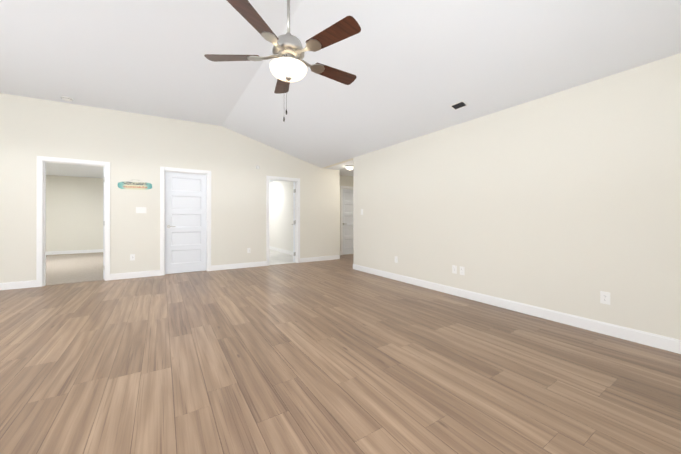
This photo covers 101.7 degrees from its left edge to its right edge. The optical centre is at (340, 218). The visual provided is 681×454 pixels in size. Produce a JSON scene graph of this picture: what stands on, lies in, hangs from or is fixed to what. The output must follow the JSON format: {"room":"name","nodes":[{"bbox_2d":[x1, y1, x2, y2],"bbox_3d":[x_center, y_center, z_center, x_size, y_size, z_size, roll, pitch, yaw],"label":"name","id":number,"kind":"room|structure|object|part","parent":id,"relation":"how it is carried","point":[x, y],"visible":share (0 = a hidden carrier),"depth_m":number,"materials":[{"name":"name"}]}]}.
{"room":"empty living room","nodes":[
{"label":"empty living room","id":0,"kind":"room"},
{"bbox_2d":[45,252,103,285],"bbox_3d":[-7.036,1.149,6.455,3.300,0.108,5.540,0,0,-33],"label":"floor","id":1,"kind":"structure","parent":0,"point":[72,268],"depth_m":6.10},
{"bbox_2d":[46,175,102,251],"bbox_3d":[-8.516,-0.213,8.752,3.300,2.640,0.120,0,0,-33],"label":"wall","id":2,"kind":"structure","parent":0,"point":[74,213],"depth_m":8.76,"materials":[{"name":"paint"}]},
{"bbox_2d":[46,162,102,177],"bbox_3d":[-7.025,-1.412,6.443,3.300,0.150,5.380,0,0,-33],"label":"ceiling","id":3,"kind":"structure","parent":0,"point":[57,169],"depth_m":7.67,"materials":[{"name":"paint"}]},
{"bbox_2d":[0,0,302,125],"bbox_3d":[-2.719,-2.050,1.475,5.150,0.313,7.400,0,0,-33],"label":"ceiling","id":4,"kind":"structure","parent":0,"point":[146,57],"depth_m":3.28,"materials":[{"name":"paint"}]},
{"bbox_2d":[61,96,72,100],"bbox_3d":[-4.406,-1.929,4.468,0.136,0.042,0.136,2,-1,-33],"label":"smoke detector","id":5,"kind":"object","parent":4,"relation":"attached to","point":[65,98],"visible":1,"depth_m":4.44,"materials":[{"name":"white plastic"}]},
{"bbox_2d":[204,0,360,121],"bbox_3d":[-0.394,-1.387,2.315,1.268,1.232,1.310,0,0,-33],"label":"ceiling fan","id":6,"kind":"object","parent":4,"relation":"hanging from","point":[288,64],"visible":1,"depth_m":2.18,"materials":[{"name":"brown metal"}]},
{"bbox_3d":[-0.428,-1.201,2.285,0.302,0.089,0.302,0,0,-33],"label":"lamp shade","id":7,"kind":"part","parent":6,"relation":"part of","materials":[{"name":"white glass"}]},
{"bbox_2d":[0,93,339,282],"bbox_3d":[-3.538,-0.574,5.418,8.290,3.350,0.120,0,0,-33],"label":"wall","id":8,"kind":"structure","parent":0,"point":[132,147],"depth_m":5.25,"materials":[{"name":"paint"}]},
{"bbox_2d":[36,156,109,286],"bbox_3d":[-4.543,0.043,4.769,0.916,2.113,0.154,0,0,-33],"label":"door frame","id":9,"kind":"structure","parent":8,"relation":"attached to","point":[41,230],"depth_m":4.54,"materials":[{"name":"white wood"}]},
{"bbox_2d":[103,167,104,278],"bbox_3d":[-4.476,0.074,5.359,0.149,2.030,0.774,0,0,-31],"label":"door leaf","id":10,"kind":"structure","parent":8,"relation":"in","point":[103,216],"depth_m":5.03,"materials":[{"name":"white wood"}]},
{"bbox_2d":[130,254,134,260],"bbox_3d":[-3.853,0.715,5.137,0.070,0.115,0.008,0,0,-33],"label":"electrical outlet","id":11,"kind":"object","parent":8,"relation":"attached to","point":[132,256],"visible":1,"depth_m":5.13,"materials":[{"name":"white plastic"}]},
{"bbox_2d":[118,180,151,189],"bbox_3d":[-3.817,-0.636,5.159,0.517,0.181,0.014,-2,1,-33],"label":"sign","id":12,"kind":"object","parent":8,"relation":"attached to","point":[135,185],"visible":1,"depth_m":5.16,"materials":[{"name":"paint"}]},
{"bbox_2d":[136,207,145,212],"bbox_3d":[-3.743,-0.162,5.208,0.162,0.115,0.010,0,0,-33],"label":"light switch","id":13,"kind":"object","parent":8,"relation":"attached to","point":[140,209],"visible":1,"depth_m":5.20,"materials":[{"name":"white plastic"}]},
{"bbox_2d":[165,172,205,273],"bbox_3d":[-3.157,0.080,5.692,0.764,2.030,0.149,0,0,-33],"label":"door leaf","id":14,"kind":"structure","parent":8,"relation":"in","point":[185,222],"depth_m":5.67,"materials":[{"name":"white wood"}]},
{"bbox_2d":[160,166,210,275],"bbox_3d":[-3.148,0.045,5.669,0.906,2.113,0.154,0,0,-33],"label":"door frame","id":15,"kind":"structure","parent":8,"relation":"attached to","point":[163,170],"depth_m":5.56,"materials":[{"name":"white wood"}]},
{"bbox_2d":[266,176,299,265],"bbox_3d":[-1.412,0.047,6.788,0.856,2.113,0.154,0,0,-33],"label":"door frame","id":16,"kind":"structure","parent":8,"relation":"attached to","point":[297,217],"depth_m":6.93,"materials":[{"name":"white wood"}]},
{"bbox_2d":[292,182,294,261],"bbox_3d":[-1.233,0.084,7.389,0.149,2.030,0.714,0,0,-9],"label":"door leaf","id":17,"kind":"structure","parent":8,"relation":"in","point":[293,224],"depth_m":7.04,"materials":[{"name":"white wood"}]},
{"bbox_2d":[269,181,292,251],"bbox_3d":[-1.660,-0.213,8.842,0.120,2.640,3.600,0,0,-33],"label":"wall","id":18,"kind":"structure","parent":0,"point":[280,214],"depth_m":9.16,"materials":[{"name":"white paint"}]},
{"bbox_2d":[269,249,345,264],"bbox_3d":[-1.416,1.157,8.950,4.150,0.102,3.640,0,0,-33],"label":"floor","id":19,"kind":"structure","parent":0,"point":[276,257],"depth_m":7.70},
{"bbox_2d":[326,160,352,175],"bbox_3d":[0.609,-1.408,8.648,3.080,0.150,3.950,0,0,-33],"label":"ceiling","id":20,"kind":"structure","parent":0,"point":[343,170],"depth_m":7.37,"materials":[{"name":"paint"}]},
{"bbox_2d":[345,165,352,169],"bbox_3d":[0.240,-1.282,7.024,0.260,0.108,0.260,0,0,-33],"label":"hall ceiling light","id":21,"kind":"object","parent":20,"relation":"attached to","point":[349,167],"visible":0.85,"depth_m":6.93,"materials":[{"name":"white glass"}]},
{"bbox_2d":[0,254,680,453],"bbox_3d":[-0.558,1.147,3.220,10.920,0.100,8.240,0,0,-33],"label":"floor","id":22,"kind":"structure","parent":0,"point":[341,355],"depth_m":1.97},
{"bbox_2d":[340,175,352,186],"bbox_3d":[0.659,-0.213,8.678,3.200,2.640,4.190,0,0,-33],"label":"wall","id":23,"kind":"structure","parent":0,"point":[346,180],"depth_m":8.58,"materials":[{"name":"paint"}]},
{"bbox_2d":[340,186,352,254],"bbox_3d":[0.347,0.051,8.756,0.906,2.113,0.154,0,0,-33],"label":"door frame","id":24,"kind":"structure","parent":23,"relation":"attached to","point":[341,214],"depth_m":8.46,"materials":[{"name":"white wood"}]},
{"bbox_2d":[343,189,352,253],"bbox_3d":[0.337,0.086,8.779,0.764,2.030,0.149,0,0,-33],"label":"door leaf","id":25,"kind":"structure","parent":23,"relation":"in","point":[347,221],"depth_m":8.70,"materials":[{"name":"white wood"}]},
{"bbox_2d":[222,0,680,167],"bbox_3d":[0.475,-1.773,3.535,2.450,0.860,7.400,0,0,-33],"label":"ceiling","id":26,"kind":"structure","parent":0,"point":[417,68],"depth_m":2.86,"materials":[{"name":"paint"}]},
{"bbox_2d":[449,100,467,109],"bbox_3d":[1.501,-1.436,3.518,0.120,0.012,0.190,18,-10,-32],"label":"ceiling vent","id":27,"kind":"object","parent":26,"relation":"in","point":[458,105],"visible":1,"depth_m":3.51,"materials":[{"name":"black plastic"}]},
{"bbox_2d":[323,53,680,339],"bbox_3d":[1.587,-0.577,4.178,0.120,3.350,7.520,0,0,-33],"label":"wall","id":28,"kind":"structure","parent":0,"point":[567,201],"depth_m":2.99,"materials":[{"name":"paint"}]},
{"bbox_2d":[0,246,680,353],"bbox_3d":[-2.306,1.044,5.008,9.680,0.112,12.900,0,0,-33],"label":"baseboard","id":29,"kind":"structure","parent":28,"relation":"attached to","point":[651,339],"depth_m":3.58,"materials":[{"name":"white wood"}]},
{"bbox_2d":[452,265,456,273],"bbox_3d":[1.636,0.728,3.982,0.008,0.115,0.070,0,0,-33],"label":"electrical outlet","id":30,"kind":"object","parent":28,"relation":"attached to","point":[454,268],"visible":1,"depth_m":3.98,"materials":[{"name":"white plastic"}]},
{"bbox_2d":[460,266,464,274],"bbox_3d":[1.701,0.728,3.881,0.008,0.115,0.070,0,0,-33],"label":"electrical outlet","id":31,"kind":"object","parent":28,"relation":"attached to","point":[462,270],"visible":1,"depth_m":3.87,"materials":[{"name":"white plastic"}]},
{"bbox_2d":[600,291,609,304],"bbox_3d":[2.509,0.750,2.629,0.008,0.115,0.070,0,0,-33],"label":"electrical outlet","id":32,"kind":"object","parent":28,"relation":"attached to","point":[604,297],"visible":1,"depth_m":2.63,"materials":[{"name":"white plastic"}]}
]}

